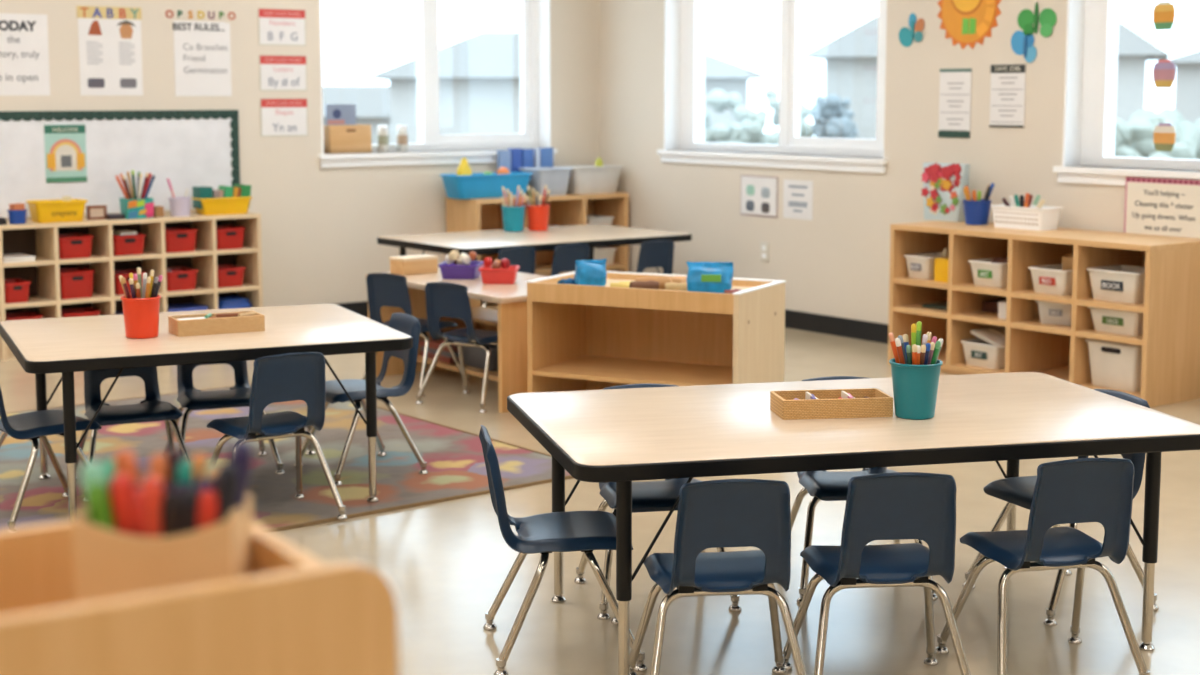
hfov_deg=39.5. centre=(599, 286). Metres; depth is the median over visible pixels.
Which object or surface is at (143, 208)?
pot
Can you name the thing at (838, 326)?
baseboard
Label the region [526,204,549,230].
pot
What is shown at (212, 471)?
marker
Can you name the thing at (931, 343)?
pencil
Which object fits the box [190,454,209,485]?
marker
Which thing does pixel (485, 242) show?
table
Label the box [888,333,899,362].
pencil
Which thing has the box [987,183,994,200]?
marker
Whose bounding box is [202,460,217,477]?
marker
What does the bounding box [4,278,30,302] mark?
bin
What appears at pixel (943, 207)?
print
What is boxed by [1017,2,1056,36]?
butterfly
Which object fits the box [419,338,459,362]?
bin
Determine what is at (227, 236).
bin
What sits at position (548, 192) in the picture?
pencil
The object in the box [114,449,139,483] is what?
marker
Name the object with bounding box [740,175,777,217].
notice sheet
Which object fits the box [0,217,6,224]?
case
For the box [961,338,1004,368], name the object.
bin
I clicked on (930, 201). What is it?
print
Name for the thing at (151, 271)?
pencil
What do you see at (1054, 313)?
bin
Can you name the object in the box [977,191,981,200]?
marker
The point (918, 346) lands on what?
pencil
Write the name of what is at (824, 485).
chair
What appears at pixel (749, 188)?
picture
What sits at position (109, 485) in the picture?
marker
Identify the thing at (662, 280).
wooden log
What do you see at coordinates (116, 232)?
paper stack
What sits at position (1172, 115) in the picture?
tree
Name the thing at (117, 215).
pouch
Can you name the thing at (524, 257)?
chair
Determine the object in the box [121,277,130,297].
pencil
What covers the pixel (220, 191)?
folder
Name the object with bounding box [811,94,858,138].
tree
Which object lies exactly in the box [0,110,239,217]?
whiteboard
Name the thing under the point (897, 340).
pencil
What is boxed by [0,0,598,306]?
wall
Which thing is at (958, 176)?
print
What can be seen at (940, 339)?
pencil
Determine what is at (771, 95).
tree
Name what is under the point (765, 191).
picture
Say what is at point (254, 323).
wooden tray
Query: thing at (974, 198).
marker
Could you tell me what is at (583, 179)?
tub
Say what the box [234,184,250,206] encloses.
folder
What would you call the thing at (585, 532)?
chair
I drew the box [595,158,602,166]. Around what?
toy leaf
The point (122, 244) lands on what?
bin
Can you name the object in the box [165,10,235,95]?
poster
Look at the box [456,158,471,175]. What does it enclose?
duck
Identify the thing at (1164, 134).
suncatcher
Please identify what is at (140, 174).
pencil
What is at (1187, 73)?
house
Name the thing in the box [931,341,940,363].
pencil
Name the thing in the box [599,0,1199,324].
wall
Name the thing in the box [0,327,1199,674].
floor
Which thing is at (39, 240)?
cubby shelf
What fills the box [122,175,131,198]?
pencil
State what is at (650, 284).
wooden log
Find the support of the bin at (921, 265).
on the cubby shelf at (1169, 341)
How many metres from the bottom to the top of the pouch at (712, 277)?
0.133 m
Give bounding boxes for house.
[323,86,390,143]
[367,32,770,143]
[802,15,1169,138]
[1157,50,1199,122]
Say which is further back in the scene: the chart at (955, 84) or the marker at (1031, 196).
the chart at (955, 84)
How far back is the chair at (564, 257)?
8.82 m
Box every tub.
[440,172,531,198]
[519,167,571,195]
[553,165,622,193]
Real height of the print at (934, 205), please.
0.051 m
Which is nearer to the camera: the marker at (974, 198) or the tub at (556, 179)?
the marker at (974, 198)
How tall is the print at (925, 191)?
0.050 m
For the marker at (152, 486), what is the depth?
1.16 m
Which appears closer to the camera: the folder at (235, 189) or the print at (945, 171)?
the print at (945, 171)
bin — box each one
[0,520,398,674]
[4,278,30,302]
[5,312,42,320]
[26,199,87,222]
[58,233,93,258]
[59,267,94,298]
[61,307,100,316]
[113,233,145,255]
[114,269,146,294]
[165,227,197,252]
[166,267,197,290]
[192,196,251,214]
[216,225,245,249]
[217,265,245,287]
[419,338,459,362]
[462,344,497,370]
[587,215,613,224]
[594,247,615,263]
[904,252,941,279]
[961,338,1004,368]
[968,257,1007,287]
[1028,264,1072,295]
[1036,300,1071,324]
[1085,338,1141,391]
[1087,265,1144,303]
[1088,306,1142,335]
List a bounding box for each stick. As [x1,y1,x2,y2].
[557,278,575,284]
[610,283,629,287]
[725,289,741,293]
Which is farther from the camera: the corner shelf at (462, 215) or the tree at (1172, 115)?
the tree at (1172, 115)
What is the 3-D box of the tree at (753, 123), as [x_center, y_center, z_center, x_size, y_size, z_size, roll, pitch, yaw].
[3.039,-1.150,34.189,1.406,5.088,1.258,0,7,2]
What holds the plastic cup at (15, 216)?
on the cubby shelf at (39, 240)
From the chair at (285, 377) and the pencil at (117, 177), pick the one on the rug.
the chair at (285, 377)
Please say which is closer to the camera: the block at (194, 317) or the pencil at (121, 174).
the block at (194, 317)
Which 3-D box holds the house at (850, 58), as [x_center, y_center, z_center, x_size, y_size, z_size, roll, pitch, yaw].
[9.903,-3.518,42.399,8.400,7.900,7.000,2,7,18]
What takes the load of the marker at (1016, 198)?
in the basket
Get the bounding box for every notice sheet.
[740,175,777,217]
[783,179,812,219]
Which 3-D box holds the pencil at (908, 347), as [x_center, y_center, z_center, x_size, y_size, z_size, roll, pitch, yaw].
[0.752,0.224,4.033,0.013,0.175,0.049,5,8,38]
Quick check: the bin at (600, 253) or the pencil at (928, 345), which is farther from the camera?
the bin at (600, 253)
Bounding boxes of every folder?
[192,186,212,208]
[213,190,218,197]
[218,185,233,197]
[219,190,222,197]
[232,187,238,196]
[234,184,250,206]
[237,188,241,196]
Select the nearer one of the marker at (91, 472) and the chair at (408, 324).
the marker at (91, 472)
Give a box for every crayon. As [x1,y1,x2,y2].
[216,313,238,316]
[238,312,255,315]
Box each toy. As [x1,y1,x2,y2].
[483,257,492,265]
[492,262,500,268]
[500,258,509,267]
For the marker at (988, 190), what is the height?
0.180 m
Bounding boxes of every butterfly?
[899,13,924,46]
[1011,31,1036,62]
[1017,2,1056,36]
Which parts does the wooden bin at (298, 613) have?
panel, panel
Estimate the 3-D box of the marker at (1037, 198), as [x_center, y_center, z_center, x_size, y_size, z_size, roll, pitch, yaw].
[2.036,-0.361,7.881,0.082,0.150,0.020,0,7,0]
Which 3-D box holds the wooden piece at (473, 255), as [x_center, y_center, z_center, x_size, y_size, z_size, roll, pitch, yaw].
[-0.581,-0.141,7.604,0.039,0.043,0.036,2,7,18]
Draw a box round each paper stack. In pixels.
[3,253,34,262]
[113,230,136,234]
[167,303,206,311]
[922,302,947,310]
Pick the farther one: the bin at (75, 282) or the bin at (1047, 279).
the bin at (75, 282)
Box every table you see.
[0,304,412,519]
[365,268,548,412]
[377,224,691,273]
[507,372,1199,674]
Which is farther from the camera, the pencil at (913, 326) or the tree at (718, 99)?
the tree at (718, 99)
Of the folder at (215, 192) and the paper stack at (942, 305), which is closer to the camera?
the paper stack at (942, 305)
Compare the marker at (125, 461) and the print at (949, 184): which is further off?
the print at (949, 184)
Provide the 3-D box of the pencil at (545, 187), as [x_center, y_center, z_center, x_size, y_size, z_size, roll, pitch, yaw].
[-0.333,-0.460,9.629,0.065,0.250,0.014,-5,8,-35]
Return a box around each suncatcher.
[1153,1,1174,29]
[1153,60,1174,87]
[1153,123,1175,150]
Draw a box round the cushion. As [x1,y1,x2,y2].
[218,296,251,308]
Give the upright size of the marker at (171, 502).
0.140 m
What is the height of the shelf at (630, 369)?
0.018 m
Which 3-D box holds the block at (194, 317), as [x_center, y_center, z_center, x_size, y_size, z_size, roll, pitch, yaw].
[-1.314,0.122,5.400,0.090,0.036,0.080,-4,7,-28]
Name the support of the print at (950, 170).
attached to the floral bag
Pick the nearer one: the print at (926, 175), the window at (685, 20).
the print at (926, 175)
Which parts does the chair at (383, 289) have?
leg, leg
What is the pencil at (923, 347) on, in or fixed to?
in the pot at (915, 387)
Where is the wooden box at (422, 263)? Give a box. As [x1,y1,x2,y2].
[390,254,437,275]
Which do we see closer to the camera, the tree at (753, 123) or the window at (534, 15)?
the window at (534, 15)
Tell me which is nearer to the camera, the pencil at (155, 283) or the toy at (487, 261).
the pencil at (155, 283)
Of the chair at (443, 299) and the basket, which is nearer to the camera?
the chair at (443, 299)
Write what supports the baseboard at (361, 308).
attached to the wall at (321, 227)
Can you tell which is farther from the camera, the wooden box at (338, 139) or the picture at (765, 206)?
the wooden box at (338, 139)
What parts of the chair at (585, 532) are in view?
leg, leg, leg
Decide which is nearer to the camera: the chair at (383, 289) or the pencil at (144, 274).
the pencil at (144, 274)
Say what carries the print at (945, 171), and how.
attached to the floral bag
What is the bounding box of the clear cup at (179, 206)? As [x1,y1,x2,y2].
[168,197,191,216]
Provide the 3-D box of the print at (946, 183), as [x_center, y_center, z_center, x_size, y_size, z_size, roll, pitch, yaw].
[1.724,-0.510,8.293,0.004,0.065,0.062,-5,8,-37]
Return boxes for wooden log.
[629,280,658,288]
[635,277,680,289]
[665,282,687,290]
[669,276,687,282]
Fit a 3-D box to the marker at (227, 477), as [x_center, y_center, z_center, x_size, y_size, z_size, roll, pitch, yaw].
[-0.270,0.202,1.172,0.038,0.160,0.016,1,7,10]
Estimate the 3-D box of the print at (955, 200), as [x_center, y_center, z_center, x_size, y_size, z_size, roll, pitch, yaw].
[1.757,-0.423,8.250,0.004,0.046,0.044,-5,8,-37]
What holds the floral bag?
on the cubby shelf at (1169, 341)
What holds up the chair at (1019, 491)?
on the floor
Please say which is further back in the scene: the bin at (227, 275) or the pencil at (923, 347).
the bin at (227, 275)
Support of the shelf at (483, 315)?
attached to the table at (510, 319)
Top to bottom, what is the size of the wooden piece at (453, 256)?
0.043 m
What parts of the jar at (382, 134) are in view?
lid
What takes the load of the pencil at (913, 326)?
in the pot at (915, 387)
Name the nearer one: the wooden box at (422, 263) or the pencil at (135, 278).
the pencil at (135, 278)
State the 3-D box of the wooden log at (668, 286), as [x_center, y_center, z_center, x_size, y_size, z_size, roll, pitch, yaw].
[0.315,0.001,6.559,0.124,0.036,0.041,1,7,12]
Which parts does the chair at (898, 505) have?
leg, seat mount, leg, seat mount, leg, leg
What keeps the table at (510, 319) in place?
on the floor
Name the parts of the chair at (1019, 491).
leg, leg, leg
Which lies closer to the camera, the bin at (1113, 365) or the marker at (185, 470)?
the marker at (185, 470)
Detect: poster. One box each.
[0,13,49,95]
[44,124,86,182]
[76,6,142,94]
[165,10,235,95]
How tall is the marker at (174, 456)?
0.164 m
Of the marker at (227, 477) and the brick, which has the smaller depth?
the marker at (227, 477)
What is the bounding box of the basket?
[991,204,1062,230]
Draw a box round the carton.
[998,301,1006,318]
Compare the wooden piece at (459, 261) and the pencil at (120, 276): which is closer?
the pencil at (120, 276)
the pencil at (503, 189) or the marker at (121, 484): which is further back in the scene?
the pencil at (503, 189)
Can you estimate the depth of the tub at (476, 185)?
9.97 m
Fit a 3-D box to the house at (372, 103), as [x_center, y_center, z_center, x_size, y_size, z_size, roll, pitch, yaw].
[-8.128,-3.978,56.398,12.000,5.600,8.000,-1,7,-9]
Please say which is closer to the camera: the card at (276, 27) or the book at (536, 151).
the card at (276, 27)
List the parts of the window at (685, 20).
sill, sash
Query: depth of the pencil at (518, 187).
9.55 m
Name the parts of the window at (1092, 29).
sill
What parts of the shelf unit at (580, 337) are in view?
panel, rail, panel, rail, panel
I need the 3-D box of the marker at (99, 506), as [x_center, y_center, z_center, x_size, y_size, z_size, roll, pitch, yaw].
[-0.339,0.209,1.169,0.035,0.147,0.016,-2,7,-16]
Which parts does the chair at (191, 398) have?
leg, leg, leg, leg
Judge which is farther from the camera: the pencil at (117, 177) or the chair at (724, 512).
the pencil at (117, 177)
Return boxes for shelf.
[0,212,262,360]
[417,355,497,380]
[446,192,628,309]
[458,307,497,325]
[533,355,732,385]
[888,221,1199,406]
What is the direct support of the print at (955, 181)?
on the floral bag
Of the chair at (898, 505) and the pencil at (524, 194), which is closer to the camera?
the chair at (898, 505)
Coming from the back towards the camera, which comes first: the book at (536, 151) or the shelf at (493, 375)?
the book at (536, 151)
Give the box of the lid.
[971,326,1005,348]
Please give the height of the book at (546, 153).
0.286 m
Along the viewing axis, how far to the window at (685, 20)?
9.63 m
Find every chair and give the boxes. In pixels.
[0,387,101,527]
[76,366,189,501]
[162,361,284,473]
[207,352,347,519]
[294,313,428,485]
[361,273,469,396]
[415,282,497,412]
[479,425,646,674]
[482,247,535,307]
[551,243,589,275]
[574,383,741,619]
[629,479,806,674]
[636,240,673,273]
[783,472,970,674]
[791,376,937,603]
[936,458,1149,674]
[963,389,1158,625]
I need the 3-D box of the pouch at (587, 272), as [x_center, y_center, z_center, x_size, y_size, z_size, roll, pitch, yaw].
[-0.038,-0.052,6.669,0.133,0.120,0.082,-1,7,-5]
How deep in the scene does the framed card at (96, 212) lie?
8.67 m
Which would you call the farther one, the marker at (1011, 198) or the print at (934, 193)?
the print at (934, 193)
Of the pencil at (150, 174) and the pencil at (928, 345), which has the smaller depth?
the pencil at (928, 345)
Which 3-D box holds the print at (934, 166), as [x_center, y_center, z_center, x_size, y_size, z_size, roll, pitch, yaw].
[1.675,-0.591,8.340,0.004,0.057,0.055,-5,8,-37]
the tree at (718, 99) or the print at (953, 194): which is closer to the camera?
the print at (953, 194)
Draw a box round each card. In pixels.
[86,205,106,219]
[258,8,305,45]
[259,55,306,90]
[260,98,307,136]
[326,104,355,124]
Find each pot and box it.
[119,197,153,218]
[120,295,160,338]
[501,205,525,231]
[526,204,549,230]
[889,358,942,419]
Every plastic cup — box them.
[7,209,26,223]
[962,199,991,224]
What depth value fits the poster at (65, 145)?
8.70 m
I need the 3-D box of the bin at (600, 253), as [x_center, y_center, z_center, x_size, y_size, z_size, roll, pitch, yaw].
[-0.052,-0.195,10.576,0.252,0.100,0.212,-5,8,-37]
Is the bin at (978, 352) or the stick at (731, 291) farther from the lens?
the bin at (978, 352)
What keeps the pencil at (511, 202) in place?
in the pot at (513, 217)
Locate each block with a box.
[9,203,24,209]
[153,206,163,216]
[178,317,205,319]
[1062,254,1072,269]
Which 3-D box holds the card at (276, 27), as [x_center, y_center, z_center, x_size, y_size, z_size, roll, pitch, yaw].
[-1.785,-1.460,9.389,0.292,0.205,0.005,-5,8,-37]
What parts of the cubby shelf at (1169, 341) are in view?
panel, panel, panel, panel, panel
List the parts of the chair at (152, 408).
leg, leg, leg, leg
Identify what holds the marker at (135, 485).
in the pencil holder
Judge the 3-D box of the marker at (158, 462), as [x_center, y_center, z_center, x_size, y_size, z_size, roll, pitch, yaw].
[-0.311,0.199,1.190,0.016,0.160,0.021,-4,7,-28]
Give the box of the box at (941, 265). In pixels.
[934,258,948,282]
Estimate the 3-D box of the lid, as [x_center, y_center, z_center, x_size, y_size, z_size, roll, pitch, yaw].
[1.909,0.237,7.882,0.265,0.071,0.200,-5,8,-37]
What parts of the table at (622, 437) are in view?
leg, leg, leg, leg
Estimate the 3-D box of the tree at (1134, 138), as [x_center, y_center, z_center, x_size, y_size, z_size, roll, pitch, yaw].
[9.273,-0.495,28.581,2.574,5.073,2.825,-4,8,-29]
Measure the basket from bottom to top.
0.105 m
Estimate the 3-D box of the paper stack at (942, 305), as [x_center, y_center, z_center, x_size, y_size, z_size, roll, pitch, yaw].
[1.718,0.093,8.120,0.246,0.015,0.188,-5,8,-37]
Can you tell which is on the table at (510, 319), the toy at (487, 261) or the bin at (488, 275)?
the bin at (488, 275)
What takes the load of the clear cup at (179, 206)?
on the cubby shelf at (39, 240)
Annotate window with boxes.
[318,0,556,166]
[657,0,886,172]
[1053,0,1199,184]
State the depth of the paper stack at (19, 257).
8.39 m
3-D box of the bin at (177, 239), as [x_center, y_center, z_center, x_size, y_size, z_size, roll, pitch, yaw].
[-2.279,-0.252,8.950,0.191,0.118,0.212,-5,8,-37]
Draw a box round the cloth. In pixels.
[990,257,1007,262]
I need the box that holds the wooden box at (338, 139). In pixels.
[323,124,371,153]
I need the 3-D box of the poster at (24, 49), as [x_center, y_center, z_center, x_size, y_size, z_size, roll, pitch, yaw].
[-2.974,-1.184,8.520,0.325,0.414,0.004,-5,8,-37]
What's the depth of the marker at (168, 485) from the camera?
1.17 m
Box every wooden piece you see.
[445,254,453,263]
[448,252,457,260]
[457,257,464,264]
[461,255,470,263]
[468,251,476,260]
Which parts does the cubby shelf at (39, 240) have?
panel, panel, panel, panel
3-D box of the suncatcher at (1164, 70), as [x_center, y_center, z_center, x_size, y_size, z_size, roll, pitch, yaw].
[2.572,-0.972,7.618,0.003,0.127,0.116,-5,8,-37]
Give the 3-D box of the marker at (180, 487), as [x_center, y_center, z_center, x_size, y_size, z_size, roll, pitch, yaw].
[-0.294,0.209,1.175,0.023,0.144,0.016,3,7,21]
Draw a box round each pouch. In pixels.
[106,213,124,219]
[574,259,606,285]
[686,261,733,292]
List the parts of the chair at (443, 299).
leg, leg, leg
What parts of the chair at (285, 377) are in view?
leg, seat mount, leg, leg, seat mount, leg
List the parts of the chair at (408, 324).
leg, leg, leg, leg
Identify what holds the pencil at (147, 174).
in the pot at (143, 208)
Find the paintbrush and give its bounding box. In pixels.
[167,178,174,197]
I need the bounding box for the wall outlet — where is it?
[760,242,768,261]
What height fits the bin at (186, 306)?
0.109 m
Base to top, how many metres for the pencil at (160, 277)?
0.190 m
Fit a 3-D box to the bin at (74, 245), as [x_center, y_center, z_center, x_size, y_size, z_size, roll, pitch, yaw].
[-2.732,-0.210,8.611,0.188,0.112,0.212,-5,8,-37]
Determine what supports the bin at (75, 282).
on the cubby shelf at (39, 240)
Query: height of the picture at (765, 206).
0.060 m
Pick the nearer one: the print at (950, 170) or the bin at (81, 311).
the print at (950, 170)
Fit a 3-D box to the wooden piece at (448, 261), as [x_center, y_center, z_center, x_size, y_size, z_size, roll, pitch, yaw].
[-0.686,-0.127,7.605,0.039,0.043,0.036,-2,7,-18]
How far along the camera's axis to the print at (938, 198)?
8.34 m
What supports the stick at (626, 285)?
on the shelf unit at (580, 337)
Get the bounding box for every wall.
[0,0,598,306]
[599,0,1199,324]
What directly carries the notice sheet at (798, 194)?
attached to the wall at (836, 263)
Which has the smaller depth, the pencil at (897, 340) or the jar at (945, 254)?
the pencil at (897, 340)
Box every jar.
[377,125,388,151]
[396,125,407,151]
[942,248,948,257]
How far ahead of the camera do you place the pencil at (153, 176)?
8.74 m
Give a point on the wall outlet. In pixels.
(764, 246)
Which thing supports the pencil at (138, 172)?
in the pot at (143, 208)
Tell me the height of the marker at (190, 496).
0.142 m
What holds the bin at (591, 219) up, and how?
on the corner shelf at (462, 215)
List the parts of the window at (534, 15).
sill, frame, sash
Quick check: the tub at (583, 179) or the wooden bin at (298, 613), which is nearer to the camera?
the wooden bin at (298, 613)
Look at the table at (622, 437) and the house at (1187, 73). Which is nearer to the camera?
the table at (622, 437)
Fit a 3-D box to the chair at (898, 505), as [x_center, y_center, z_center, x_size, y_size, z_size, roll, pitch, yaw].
[0.615,0.632,3.685,0.378,0.538,0.366,-1,7,-5]
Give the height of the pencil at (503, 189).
0.249 m
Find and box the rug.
[0,384,572,531]
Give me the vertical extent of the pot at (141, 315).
0.130 m
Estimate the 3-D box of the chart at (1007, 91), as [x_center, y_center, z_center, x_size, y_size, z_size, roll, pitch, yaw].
[1.985,-0.930,8.139,0.007,0.305,0.210,-5,8,-37]
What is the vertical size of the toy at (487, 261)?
0.043 m
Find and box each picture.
[746,185,753,194]
[746,200,753,210]
[761,202,769,212]
[762,188,769,197]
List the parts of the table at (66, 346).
leg, leg, leg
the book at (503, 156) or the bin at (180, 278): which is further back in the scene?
the book at (503, 156)
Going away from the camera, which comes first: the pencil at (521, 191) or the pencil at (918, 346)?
the pencil at (918, 346)
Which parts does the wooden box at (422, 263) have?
box lid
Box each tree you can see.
[705,89,743,142]
[730,106,773,143]
[761,89,813,144]
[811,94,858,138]
[1115,109,1199,158]
[1158,108,1199,159]
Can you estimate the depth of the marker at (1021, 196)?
7.87 m
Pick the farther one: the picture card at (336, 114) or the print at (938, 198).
the picture card at (336, 114)
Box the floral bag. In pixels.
[921,163,969,221]
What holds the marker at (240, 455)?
in the pencil holder
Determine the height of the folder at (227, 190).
0.120 m
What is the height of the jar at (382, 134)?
0.160 m
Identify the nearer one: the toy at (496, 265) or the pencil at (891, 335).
the pencil at (891, 335)
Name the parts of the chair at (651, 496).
leg, leg, leg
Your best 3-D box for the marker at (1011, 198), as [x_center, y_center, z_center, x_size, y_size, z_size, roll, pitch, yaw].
[1.962,-0.359,7.881,0.069,0.144,0.020,0,7,0]
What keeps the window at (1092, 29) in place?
in the wall at (836, 263)
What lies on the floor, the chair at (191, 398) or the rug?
the rug
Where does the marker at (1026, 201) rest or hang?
in the basket
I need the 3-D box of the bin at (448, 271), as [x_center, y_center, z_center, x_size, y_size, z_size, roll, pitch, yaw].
[-0.633,-0.076,7.628,0.182,0.068,0.182,1,7,8]
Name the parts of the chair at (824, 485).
leg, leg, leg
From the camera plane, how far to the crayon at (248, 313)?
5.46 m
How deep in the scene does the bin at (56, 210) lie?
8.47 m
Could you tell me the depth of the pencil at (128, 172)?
8.76 m
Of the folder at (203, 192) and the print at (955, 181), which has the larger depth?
the folder at (203, 192)
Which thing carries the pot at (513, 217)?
on the table at (485, 242)
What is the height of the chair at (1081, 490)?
0.538 m
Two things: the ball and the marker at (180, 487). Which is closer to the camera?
the marker at (180, 487)
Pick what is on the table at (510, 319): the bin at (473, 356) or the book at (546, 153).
the bin at (473, 356)
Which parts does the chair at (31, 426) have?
leg, leg, leg, leg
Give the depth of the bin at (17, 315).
8.55 m
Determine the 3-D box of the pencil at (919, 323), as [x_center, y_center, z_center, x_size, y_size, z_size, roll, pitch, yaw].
[0.771,0.196,4.059,0.013,0.224,0.028,4,8,34]
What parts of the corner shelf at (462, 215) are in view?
panel, panel, panel, panel, panel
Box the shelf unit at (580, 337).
[526,271,785,392]
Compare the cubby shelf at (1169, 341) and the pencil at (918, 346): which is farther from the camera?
the cubby shelf at (1169, 341)
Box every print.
[921,187,928,196]
[922,172,929,182]
[924,166,931,176]
[926,197,934,207]
[930,189,938,199]
[931,163,938,173]
[931,202,938,211]
[932,174,938,182]
[936,196,941,203]
[940,204,946,214]
[942,168,949,180]
[942,179,951,190]
[945,180,953,192]
[947,167,953,176]
[950,191,957,198]
[952,197,958,205]
[953,179,958,186]
[955,173,961,180]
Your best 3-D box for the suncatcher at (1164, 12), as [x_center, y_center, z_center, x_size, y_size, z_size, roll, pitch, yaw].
[2.565,-1.234,7.598,0.003,0.127,0.116,-5,8,-37]
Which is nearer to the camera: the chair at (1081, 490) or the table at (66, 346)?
the chair at (1081, 490)
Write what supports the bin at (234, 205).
on the cubby shelf at (39, 240)
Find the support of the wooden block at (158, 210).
on the cubby shelf at (39, 240)
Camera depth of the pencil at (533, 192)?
9.62 m
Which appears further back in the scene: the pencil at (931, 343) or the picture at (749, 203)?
the picture at (749, 203)
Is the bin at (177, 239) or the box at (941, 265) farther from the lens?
the bin at (177, 239)
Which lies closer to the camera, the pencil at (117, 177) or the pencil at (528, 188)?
the pencil at (117, 177)
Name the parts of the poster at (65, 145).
gold panel, gold panel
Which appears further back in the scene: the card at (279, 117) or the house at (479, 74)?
the house at (479, 74)
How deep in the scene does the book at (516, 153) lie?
10.34 m
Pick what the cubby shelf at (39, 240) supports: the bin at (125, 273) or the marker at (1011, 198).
the bin at (125, 273)
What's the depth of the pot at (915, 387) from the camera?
4.01 m
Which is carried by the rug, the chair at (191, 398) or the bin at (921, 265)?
the chair at (191, 398)
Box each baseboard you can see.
[336,301,367,317]
[785,309,888,343]
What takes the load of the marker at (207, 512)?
in the pencil holder
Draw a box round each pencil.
[115,176,128,198]
[119,275,126,297]
[120,173,128,197]
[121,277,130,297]
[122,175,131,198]
[127,171,133,198]
[129,278,135,297]
[131,170,136,198]
[133,273,137,297]
[136,283,140,297]
[137,172,140,195]
[137,173,141,198]
[137,268,141,297]
[140,173,148,198]
[142,173,151,198]
[142,273,146,297]
[144,175,154,197]
[145,277,150,297]
[149,270,153,297]
[150,277,158,297]
[154,275,162,296]
[502,186,508,206]
[506,189,510,206]
[510,192,512,206]
[513,195,515,206]
[515,186,519,206]
[517,190,522,206]
[520,193,525,206]
[527,186,532,205]
[532,188,535,205]
[541,185,546,205]
[544,190,549,205]
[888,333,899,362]
[895,338,904,363]
[898,335,906,363]
[903,334,908,358]
[906,345,911,364]
[911,324,916,351]
[912,344,916,364]
[916,321,921,346]
[917,345,920,364]
[920,344,925,364]
[922,334,927,344]
[924,343,930,364]
[926,332,931,342]
[928,342,934,364]
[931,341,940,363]
[935,338,942,363]
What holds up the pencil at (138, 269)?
in the pot at (141, 315)
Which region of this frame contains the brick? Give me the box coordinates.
[62,196,70,200]
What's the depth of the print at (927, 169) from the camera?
8.38 m
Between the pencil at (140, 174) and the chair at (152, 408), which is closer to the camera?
the chair at (152, 408)
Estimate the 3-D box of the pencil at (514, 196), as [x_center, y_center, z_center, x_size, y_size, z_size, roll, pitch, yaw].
[-0.491,-0.426,9.540,0.014,0.200,0.023,4,8,33]
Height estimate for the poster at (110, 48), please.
0.464 m
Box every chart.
[938,68,971,137]
[989,64,1025,127]
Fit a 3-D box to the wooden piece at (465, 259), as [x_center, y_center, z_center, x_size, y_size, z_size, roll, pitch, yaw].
[-0.608,-0.124,7.579,0.039,0.043,0.036,-5,8,-36]
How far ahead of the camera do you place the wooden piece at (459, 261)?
7.58 m
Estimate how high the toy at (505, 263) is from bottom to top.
0.043 m
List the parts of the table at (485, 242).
leg, leg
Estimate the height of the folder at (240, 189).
0.106 m
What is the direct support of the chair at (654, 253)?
on the floor
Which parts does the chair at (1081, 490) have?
leg, seat mount, leg, leg, seat mount, leg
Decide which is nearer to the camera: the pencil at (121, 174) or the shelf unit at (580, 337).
the shelf unit at (580, 337)
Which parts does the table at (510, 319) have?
panel, panel, panel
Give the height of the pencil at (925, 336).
0.197 m
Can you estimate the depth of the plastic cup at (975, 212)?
8.06 m
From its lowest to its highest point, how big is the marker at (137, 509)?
0.142 m
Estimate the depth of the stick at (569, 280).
6.65 m
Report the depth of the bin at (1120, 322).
7.20 m
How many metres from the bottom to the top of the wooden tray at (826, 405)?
0.047 m
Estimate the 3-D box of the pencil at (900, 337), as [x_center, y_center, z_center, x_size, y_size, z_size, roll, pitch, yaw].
[0.746,0.213,4.064,0.049,0.190,0.013,3,7,25]
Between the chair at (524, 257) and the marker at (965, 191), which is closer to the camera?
the marker at (965, 191)
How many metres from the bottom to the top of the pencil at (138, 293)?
0.170 m
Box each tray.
[168,311,264,336]
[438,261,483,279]
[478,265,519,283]
[770,388,892,419]
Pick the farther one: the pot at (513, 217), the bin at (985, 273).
the pot at (513, 217)
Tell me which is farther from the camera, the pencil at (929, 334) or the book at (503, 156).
the book at (503, 156)
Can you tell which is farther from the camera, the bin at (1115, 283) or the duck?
the duck
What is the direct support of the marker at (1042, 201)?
in the basket
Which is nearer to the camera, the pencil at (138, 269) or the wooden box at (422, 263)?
the pencil at (138, 269)
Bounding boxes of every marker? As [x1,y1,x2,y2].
[81,462,108,504]
[86,482,115,530]
[101,460,115,485]
[108,482,112,508]
[110,473,133,534]
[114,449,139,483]
[128,488,148,536]
[133,484,141,487]
[141,475,164,536]
[149,454,167,480]
[161,490,180,536]
[162,480,174,493]
[166,448,186,485]
[174,482,193,494]
[176,459,193,486]
[180,488,200,534]
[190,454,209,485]
[194,478,213,491]
[196,489,217,529]
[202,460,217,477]
[205,465,220,478]
[214,463,238,523]
[228,440,251,515]
[963,188,969,200]
[972,190,976,200]
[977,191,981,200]
[983,186,990,200]
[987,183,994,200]
[1002,198,1009,205]
[1009,196,1015,206]
[1014,194,1019,206]
[1020,195,1023,206]
[1024,193,1029,206]
[1028,194,1032,207]
[1031,195,1040,207]
[1036,199,1044,207]
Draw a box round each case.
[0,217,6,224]
[982,298,1006,312]
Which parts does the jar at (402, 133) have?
lid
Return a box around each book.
[497,150,510,171]
[508,148,521,171]
[522,149,532,167]
[533,148,539,166]
[539,147,552,166]
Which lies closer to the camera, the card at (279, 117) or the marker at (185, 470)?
the marker at (185, 470)
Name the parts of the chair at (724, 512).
leg, seat mount, leg, seat mount, leg, leg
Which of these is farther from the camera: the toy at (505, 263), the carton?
the carton
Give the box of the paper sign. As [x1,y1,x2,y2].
[1124,177,1199,237]
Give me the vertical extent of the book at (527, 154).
0.281 m
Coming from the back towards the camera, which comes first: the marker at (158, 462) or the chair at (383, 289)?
the chair at (383, 289)
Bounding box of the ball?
[497,167,509,173]

